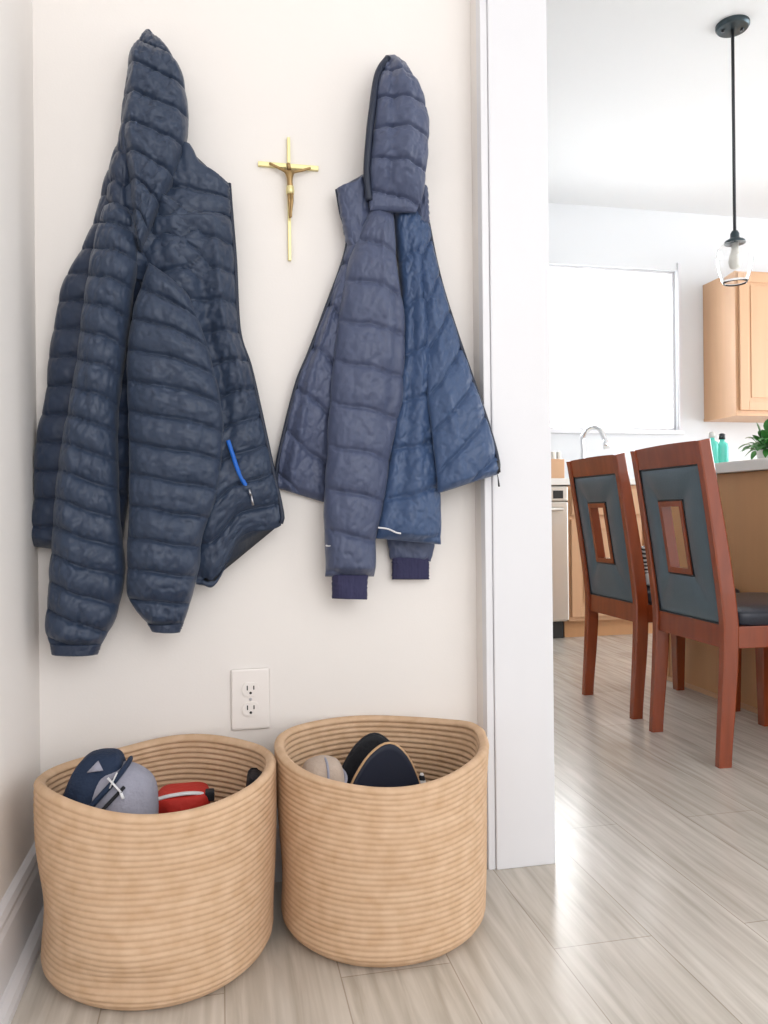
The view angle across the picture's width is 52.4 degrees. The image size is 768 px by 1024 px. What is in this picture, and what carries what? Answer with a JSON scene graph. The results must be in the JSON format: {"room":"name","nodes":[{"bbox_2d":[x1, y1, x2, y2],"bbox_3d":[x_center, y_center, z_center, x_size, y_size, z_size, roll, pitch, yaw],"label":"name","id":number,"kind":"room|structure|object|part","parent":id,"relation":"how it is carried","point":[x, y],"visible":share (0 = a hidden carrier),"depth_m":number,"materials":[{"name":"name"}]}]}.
{"room":"entryway","nodes":[
{"label":"entryway","id":0,"kind":"room"},
{"bbox_2d":[0,0,39,901],"bbox_3d":[-0.447,-0.631,0.163,0.120,2.740,2.900,-1,0,-12],"label":"wall","id":1,"kind":"structure","parent":0,"point":[19,592],"depth_m":1.33,"materials":[{"name":"white paint"}]},
{"bbox_2d":[0,841,43,1023],"bbox_3d":[-0.345,0.668,0.120,0.034,0.139,2.780,-1,0,-12],"label":"baseboard","id":2,"kind":"structure","parent":1,"relation":"attached to","point":[22,904],"depth_m":1.24,"materials":[{"name":"white paint"}]},
{"bbox_2d":[32,0,482,808],"bbox_3d":[-0.194,-0.634,1.611,1.012,2.740,0.170,-1,0,-12],"label":"wall","id":3,"kind":"structure","parent":0,"point":[258,74],"depth_m":1.57,"materials":[{"name":"white paint"}]},
{"bbox_2d":[32,29,284,655],"bbox_3d":[-0.424,-0.333,1.450,0.470,1.187,0.129,-1,0,-9],"label":"puffer jacket","id":4,"kind":"object","parent":3,"relation":"hanging from","point":[152,395],"visible":1,"depth_m":1.42,"materials":[{"name":"blue fabric"}]},
{"bbox_3d":[-0.549,-0.314,1.457,0.224,0.798,0.068,-1,0,-12],"label":"panel","id":5,"kind":"part","parent":4,"relation":"part of","materials":[{"name":"blue fabric"}]},
{"bbox_2d":[107,29,188,252],"bbox_3d":[-0.442,-0.703,1.456,0.151,0.446,0.114,-1,0,-12],"label":"hood","id":6,"kind":"object","parent":4,"relation":"attached to","point":[148,172],"depth_m":1.43,"materials":[{"name":"blue fabric"}]},
{"bbox_3d":[-0.327,-0.219,1.489,0.260,0.727,0.082,-1,0,-12],"label":"panel","id":7,"kind":"part","parent":4,"relation":"part of","materials":[{"name":"blue fabric"}]},
{"bbox_3d":[-0.250,-0.027,1.468,0.012,0.031,0.009,-1,0,-12],"label":"zipper pull","id":8,"kind":"part","parent":4,"relation":"part of","materials":[{"name":"silver metal"}]},
{"bbox_2d":[231,668,269,729],"bbox_3d":[-0.266,0.372,1.553,0.076,0.121,0.009,-1,0,-12],"label":"wall outlet","id":9,"kind":"object","parent":3,"relation":"attached to","point":[250,687],"visible":1,"depth_m":1.55,"materials":[{"name":"white plastic"}]},
{"bbox_2d":[242,702,258,715],"bbox_3d":[-0.265,0.392,1.551,0.034,0.027,0.003,-1,0,-12],"label":"receptacle","id":10,"kind":"object","parent":9,"relation":"attached to","point":[248,708],"depth_m":1.55,"materials":[{"name":"white plastic"}]},
{"bbox_2d":[242,682,258,696],"bbox_3d":[-0.265,0.353,1.551,0.034,0.027,0.003,-1,0,-12],"label":"receptacle","id":11,"kind":"object","parent":9,"relation":"attached to","point":[249,689],"depth_m":1.55,"materials":[{"name":"white plastic"}]},
{"bbox_2d":[274,809,281,881],"bbox_3d":[-0.222,0.667,1.558,0.868,0.139,0.016,-1,0,-12],"label":"baseboard","id":12,"kind":"structure","parent":3,"relation":"attached to","point":[278,863],"depth_m":1.55,"materials":[{"name":"white paint"}]},
{"bbox_2d":[258,137,318,260],"bbox_3d":[-0.190,-0.630,1.562,0.121,0.248,0.027,-1,0,-12],"label":"crucifix","id":13,"kind":"object","parent":3,"relation":"attached to","point":[296,168],"visible":1,"depth_m":1.56,"materials":[{"name":"gold metal"}]},
{"bbox_2d":[275,54,500,599],"bbox_3d":[0.006,-0.379,1.552,0.452,1.105,0.124,-1,0,-12],"label":"hooded jacket","id":14,"kind":"object","parent":3,"relation":"hanging from","point":[386,415],"visible":1,"depth_m":1.54,"materials":[{"name":"blue fabric"}]},
{"bbox_3d":[-0.117,-0.313,1.558,0.201,0.591,0.056,-1,0,-12],"label":"panel","id":15,"kind":"part","parent":14,"relation":"part of","materials":[{"name":"blue fabric"}]},
{"bbox_2d":[363,54,428,212],"bbox_3d":[0.024,-0.764,1.554,0.137,0.335,0.112,-1,0,-12],"label":"hood","id":16,"kind":"object","parent":14,"relation":"attached to","point":[397,128],"depth_m":1.53,"materials":[{"name":"blue fabric"}]},
{"bbox_3d":[0.051,-0.279,1.566,0.092,0.690,0.120,-1,0,43],"label":"panel","id":17,"kind":"part","parent":14,"relation":"part of","materials":[{"name":"blue fabric"}]},
{"bbox_3d":[0.137,-0.325,1.566,0.180,0.577,0.080,-1,0,14],"label":"panel","id":18,"kind":"part","parent":14,"relation":"part of","materials":[{"name":"blue fabric"}]},
{"bbox_3d":[0.229,-0.077,1.568,0.009,0.053,0.009,-1,0,-12],"label":"zipper pull","id":19,"kind":"part","parent":14,"relation":"part of","materials":[{"name":"grey"}]},
{"bbox_2d":[476,0,554,869],"bbox_3d":[0.251,-0.639,1.701,0.145,2.740,0.198,-1,0,-12],"label":"trim","id":20,"kind":"structure","parent":3,"relation":"attached to","point":[512,123],"depth_m":1.60,"materials":[{"name":"white paint"}]},
{"bbox_2d":[11,633,767,1023],"bbox_3d":[2.361,0.759,1.927,6.600,0.100,7.200,-1,0,-12],"label":"floor","id":21,"kind":"structure","parent":0,"point":[651,907],"depth_m":1.39,"materials":[{"name":"wood"}]},
{"bbox_2d":[33,734,276,1010],"bbox_3d":[-0.376,0.578,1.313,0.389,0.321,0.388,-1,0,-12],"label":"rope basket","id":22,"kind":"object","parent":21,"relation":"on","point":[142,911],"visible":0.94,"depth_m":1.15,"materials":[{"name":"fabric"}]},
{"bbox_2d":[63,748,158,813],"bbox_3d":[-0.441,0.558,1.254,0.160,0.338,0.152,-1,0,-12],"label":"baseball cap","id":23,"kind":"object","parent":22,"relation":"in","point":[104,779],"visible":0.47,"depth_m":1.23,"materials":[{"name":"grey fabric"}]},
{"bbox_3d":[-0.415,0.424,1.208,0.029,0.039,0.011,-1,0,6],"label":"zipper pull","id":24,"kind":"part","parent":23,"relation":"part of","materials":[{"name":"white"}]},
{"bbox_2d":[158,782,214,813],"bbox_3d":[-0.356,0.608,1.387,0.109,0.241,0.096,-1,0,-12],"label":"pouch","id":25,"kind":"object","parent":22,"relation":"in","point":[175,797],"visible":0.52,"depth_m":1.35,"materials":[{"name":"red fabric"}]},
{"bbox_2d":[246,768,261,786],"bbox_3d":[-0.237,0.596,1.375,0.051,0.269,0.075,-1,0,-13],"label":"case","id":26,"kind":"object","parent":22,"relation":"in","point":[253,774],"visible":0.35,"depth_m":1.37,"materials":[{"name":"black fabric"}]},
{"bbox_2d":[274,715,488,967],"bbox_3d":[0.000,0.569,1.412,0.389,0.330,0.383,-1,0,-12],"label":"rope basket","id":27,"kind":"object","parent":21,"relation":"on","point":[377,877],"visible":0.94,"depth_m":1.26,"materials":[{"name":"fabric"}]},
{"bbox_2d":[302,755,347,782],"bbox_3d":[-0.106,0.573,1.349,0.090,0.301,0.095,-1,0,-12],"label":"shoe","id":28,"kind":"object","parent":27,"relation":"in","point":[325,766],"visible":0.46,"depth_m":1.33,"materials":[{"name":"beige fabric"}]},
{"bbox_2d":[342,732,389,783],"bbox_3d":[-0.025,0.565,1.474,0.133,0.297,0.079,-1,0,-22],"label":"slipper","id":29,"kind":"object","parent":27,"relation":"in","point":[365,745],"visible":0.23,"depth_m":1.46,"materials":[{"name":"black fabric"}]},
{"bbox_2d":[350,742,419,786],"bbox_3d":[-0.003,0.561,1.385,0.137,0.305,0.078,-1,0,-24],"label":"slipper","id":30,"kind":"object","parent":27,"relation":"in","point":[387,764],"visible":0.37,"depth_m":1.38,"materials":[{"name":"blue fabric"}]},
{"bbox_2d":[419,773,425,783],"bbox_3d":[0.072,0.603,1.446,0.029,0.237,0.030,-1,0,11],"label":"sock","id":31,"kind":"object","parent":27,"relation":"in","point":[421,776],"visible":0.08,"depth_m":1.44,"materials":[{"name":"white fabric"}]},
{"bbox_2d":[551,486,568,637],"bbox_3d":[0.692,0.292,4.649,0.605,0.870,0.682,-1,0,-12],"label":"dishwasher","id":32,"kind":"object","parent":21,"relation":"on","point":[559,494],"visible":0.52,"depth_m":4.41,"materials":[{"name":"silver metal"}]},
{"bbox_3d":[0.755,-0.014,4.335,0.523,0.017,0.040,-1,0,-12],"label":"handle","id":33,"kind":"part","parent":32,"relation":"part of","materials":[{"name":"silver metal"}]},
{"bbox_3d":[0.746,-0.100,4.372,0.595,0.083,0.037,-1,0,-12],"label":"control panel","id":34,"kind":"part","parent":32,"relation":"part of","materials":[{"name":"silver metal"}]},
{"bbox_2d":[564,485,652,636],"bbox_3d":[1.438,0.282,4.829,0.920,0.874,0.638,-1,0,-12],"label":"base cabinet","id":35,"kind":"object","parent":21,"relation":"on","point":[607,625],"visible":0.22,"depth_m":4.46,"materials":[{"name":"brown wood"}]},
{"bbox_3d":[1.273,-0.057,4.479,0.436,0.155,0.020,-1,0,-12],"label":"drawer","id":36,"kind":"part","parent":35,"relation":"part of","materials":[{"name":"brown wood"}]},
{"bbox_3d":[1.277,0.318,4.479,0.436,0.555,0.020,-1,0,-12],"label":"door","id":37,"kind":"part","parent":35,"relation":"part of","materials":[{"name":"brown wood"}]},
{"bbox_2d":[566,453,741,718],"bbox_3d":[1.020,0.257,2.957,0.514,0.933,0.396,-1,0,-12],"label":"dining chair","id":38,"kind":"object","parent":21,"relation":"on","point":[615,586],"visible":0.8,"depth_m":2.86,"materials":[{"name":"brown wood"}]},
{"bbox_3d":[0.790,0.259,3.097,0.122,0.933,0.028,-1,0,-12],"label":"leg","id":39,"kind":"part","parent":38,"relation":"part of","materials":[{"name":"brown wood"}]},
{"bbox_3d":[0.788,-0.170,2.909,0.040,0.068,0.344,-1,0,-12],"label":"rail","id":40,"kind":"part","parent":38,"relation":"part of","materials":[{"name":"brown wood"}]},
{"bbox_3d":[0.830,0.094,2.918,0.094,0.466,0.344,-1,0,-12],"label":"backrest","id":41,"kind":"part","parent":38,"relation":"part of","materials":[{"name":"grey leather"}]},
{"bbox_3d":[0.865,0.357,2.924,0.029,0.065,0.344,-1,0,-12],"label":"rail","id":42,"kind":"part","parent":38,"relation":"part of","materials":[{"name":"brown wood"}]},
{"bbox_3d":[0.866,0.258,2.737,0.122,0.933,0.028,-1,0,-12],"label":"leg","id":43,"kind":"part","parent":38,"relation":"part of","materials":[{"name":"brown wood"}]},
{"bbox_2d":[641,546,649,584],"bbox_3d":[0.970,0.195,2.861,0.075,0.142,0.104,-1,0,-12],"label":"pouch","id":44,"kind":"object","parent":38,"relation":"on","point":[642,547],"visible":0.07,"depth_m":2.82,"materials":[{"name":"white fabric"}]},
{"bbox_3d":[1.196,0.554,3.172,0.044,0.335,0.044,-1,0,-12],"label":"leg","id":45,"kind":"part","parent":38,"relation":"part of","materials":[{"name":"brown wood"}]},
{"bbox_3d":[1.076,0.295,2.969,0.400,0.061,0.396,-1,0,-12],"label":"seat","id":46,"kind":"part","parent":38,"relation":"part of","materials":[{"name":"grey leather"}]},
{"bbox_3d":[1.268,0.553,2.831,0.044,0.335,0.044,-1,0,-12],"label":"leg","id":47,"kind":"part","parent":38,"relation":"part of","materials":[{"name":"brown wood"}]},
{"bbox_2d":[630,438,767,768],"bbox_3d":[1.105,0.256,2.428,0.514,0.933,0.396,-1,0,-10],"label":"dining chair","id":48,"kind":"object","parent":21,"relation":"on","point":[699,601],"visible":1,"depth_m":2.32,"materials":[{"name":"brown wood"}]},
{"bbox_3d":[0.879,0.258,2.574,0.122,0.933,0.028,-1,0,-10],"label":"leg","id":49,"kind":"part","parent":48,"relation":"part of","materials":[{"name":"brown wood"}]},
{"bbox_3d":[0.872,-0.171,2.387,0.040,0.068,0.344,-1,0,-10],"label":"rail","id":50,"kind":"part","parent":48,"relation":"part of","materials":[{"name":"brown wood"}]},
{"bbox_3d":[0.914,0.093,2.394,0.094,0.466,0.344,-1,0,-10],"label":"backrest","id":51,"kind":"part","parent":48,"relation":"part of","materials":[{"name":"grey leather"}]},
{"bbox_3d":[0.949,0.357,2.400,0.029,0.065,0.344,-1,0,-10],"label":"rail","id":52,"kind":"part","parent":48,"relation":"part of","materials":[{"name":"brown wood"}]},
{"bbox_3d":[0.944,0.258,2.212,0.122,0.933,0.028,-1,0,-10],"label":"leg","id":53,"kind":"part","parent":48,"relation":"part of","materials":[{"name":"brown wood"}]},
{"bbox_3d":[1.161,0.294,2.438,0.400,0.061,0.396,-1,0,-10],"label":"seat","id":54,"kind":"part","parent":48,"relation":"part of","materials":[{"name":"grey leather"}]},
{"bbox_3d":[1.288,0.553,2.637,0.044,0.335,0.044,-1,0,-10],"label":"leg","id":55,"kind":"part","parent":48,"relation":"part of","materials":[{"name":"brown wood"}]},
{"bbox_2d":[667,470,767,713],"bbox_3d":[1.803,0.282,2.713,0.908,0.866,1.568,-1,0,-12],"label":"kitchen island","id":56,"kind":"object","parent":21,"relation":"on","point":[743,495],"visible":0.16,"depth_m":2.87,"materials":[{"name":"brown wood"}]},
{"bbox_3d":[1.808,0.706,2.713,0.908,0.018,1.568,-1,0,-12],"label":"shoe moulding","id":57,"kind":"part","parent":56,"relation":"part of","materials":[{"name":"brown wood"}]},
{"bbox_2d":[714,458,767,473],"bbox_3d":[1.813,-0.172,2.712,0.980,0.040,1.620,-1,0,-12],"label":"island countertop","id":58,"kind":"structure","parent":56,"relation":"on","point":[761,464],"depth_m":2.81,"materials":[{"name":"white stone"}]},
{"bbox_2d":[709,432,718,462],"bbox_3d":[1.418,-0.267,3.370,0.054,0.159,0.054,-1,0,-12],"label":"soap bottle","id":59,"kind":"object","parent":58,"relation":"on","point":[714,444],"visible":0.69,"depth_m":3.35,"materials":[{"name":"teal plastic"}]},
{"bbox_2d":[718,433,728,462],"bbox_3d":[1.463,-0.264,3.375,0.054,0.152,0.054,-1,0,-12],"label":"soap bottle","id":60,"kind":"object","parent":58,"relation":"on","point":[723,446],"visible":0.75,"depth_m":3.35,"materials":[{"name":"teal plastic"}]},
{"bbox_2d":[736,419,767,458],"bbox_3d":[1.609,-0.283,3.196,0.280,0.187,0.298,-1,0,-12],"label":"potted plant","id":61,"kind":"object","parent":58,"relation":"on","point":[761,446],"visible":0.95,"depth_m":3.18,"materials":[{"name":"green plant"}]},
{"bbox_3d":[1.588,-0.222,3.197,0.116,0.064,0.116,-1,0,-12],"label":"pot","id":62,"kind":"part","parent":61,"relation":"part of","materials":[{"name":"white ceramic"}]},
{"bbox_3d":[-0.017,0.297,4.522,0.825,0.874,0.638,-1,0,-12],"label":"base cabinet","id":63,"kind":"object","parent":21,"relation":"on","visible":0},
{"bbox_2d":[551,478,635,485],"bbox_3d":[1.434,-0.176,4.824,3.800,0.038,0.648,-1,0,-12],"label":"countertop","id":64,"kind":"structure","parent":63,"relation":"on","point":[554,481],"depth_m":4.41,"materials":[{"name":"white stone"}]},
{"bbox_2d":[551,452,564,477],"bbox_3d":[0.993,-0.273,4.609,0.110,0.165,0.110,-1,0,-12],"label":"knife block","id":65,"kind":"object","parent":64,"relation":"on","point":[557,464],"visible":0.52,"depth_m":4.56,"materials":[{"name":"brown wood"}]},
{"bbox_3d":[1.031,-0.332,4.606,0.018,0.047,0.028,-1,0,-12],"label":"knife handle","id":66,"kind":"part","parent":65,"relation":"part of","materials":[{"name":"silver metal"}]},
{"bbox_2d":[580,425,609,458],"bbox_3d":[1.331,-0.371,4.924,0.197,0.354,0.084,-1,0,30],"label":"kitchen faucet","id":67,"kind":"object","parent":64,"relation":"on","point":[599,429],"visible":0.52,"depth_m":4.91,"materials":[{"name":"silver metal"}]},
{"bbox_2d":[546,0,767,218],"bbox_3d":[2.332,-2.081,1.927,6.600,0.100,7.200,-1,0,-12],"label":"ceiling","id":68,"kind":"structure","parent":0,"point":[639,94],"depth_m":3.87,"materials":[{"name":"white paint"}]},
{"bbox_2d":[715,14,753,286],"bbox_3d":[1.451,-1.485,3.234,0.146,1.074,0.146,-1,0,15],"label":"pendant lamp","id":69,"kind":"object","parent":68,"relation":"hanging from","point":[735,257],"visible":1,"depth_m":3.21,"materials":[{"name":"clear glass"}]},
{"bbox_3d":[1.450,-1.578,3.234,0.013,0.846,0.013,-1,0,-12],"label":"rod","id":70,"kind":"part","parent":69,"relation":"part of","materials":[{"name":"grey metal"}]},
{"bbox_3d":[1.455,-1.032,3.234,0.146,0.169,0.146,-1,0,-12],"label":"lamp shade","id":71,"kind":"part","parent":69,"relation":"part of","materials":[{"name":"clear glass"}]},
{"bbox_2d":[548,203,767,477],"bbox_3d":[1.640,-0.653,5.278,6.600,2.740,0.150,-1,0,-12],"label":"wall","id":72,"kind":"structure","parent":0,"point":[579,235],"depth_m":5.27,"materials":[{"name":"white paint"}]},
{"bbox_2d":[549,263,684,434],"bbox_3d":[1.238,-1.094,5.153,1.570,1.160,0.130,-1,0,-12],"label":"window","id":73,"kind":"structure","parent":72,"relation":"in","point":[612,337],"depth_m":5.24,"materials":[{"name":"white glass"}]},
{"bbox_3d":[1.251,-0.529,5.119,1.570,0.030,0.060,-1,0,-12],"label":"sill","id":74,"kind":"part","parent":73,"relation":"part of","materials":[{"name":"white paint"}]},
{"bbox_3d":[1.246,-1.109,5.113,1.570,1.130,0.012,-1,0,-12],"label":"casing","id":75,"kind":"part","parent":73,"relation":"part of","materials":[{"name":"white paint"}]},
{"bbox_2d":[703,271,767,422],"bbox_3d":[2.731,-1.085,5.247,1.069,0.930,0.358,-1,0,-12],"label":"upper cabinet","id":76,"kind":"object","parent":72,"relation":"attached to","point":[735,318],"visible":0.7,"depth_m":5.01,"materials":[{"name":"brown wood"}]},
{"bbox_3d":[2.735,-0.630,5.254,1.069,0.020,0.344,-1,0,-12],"label":"light rail","id":77,"kind":"part","parent":76,"relation":"part of","materials":[{"name":"brown wood"}]},
{"bbox_3d":[2.515,-1.093,5.029,0.508,0.880,0.020,-1,0,-12],"label":"door","id":78,"kind":"part","parent":76,"relation":"part of","materials":[{"name":"brown wood"}]}
]}

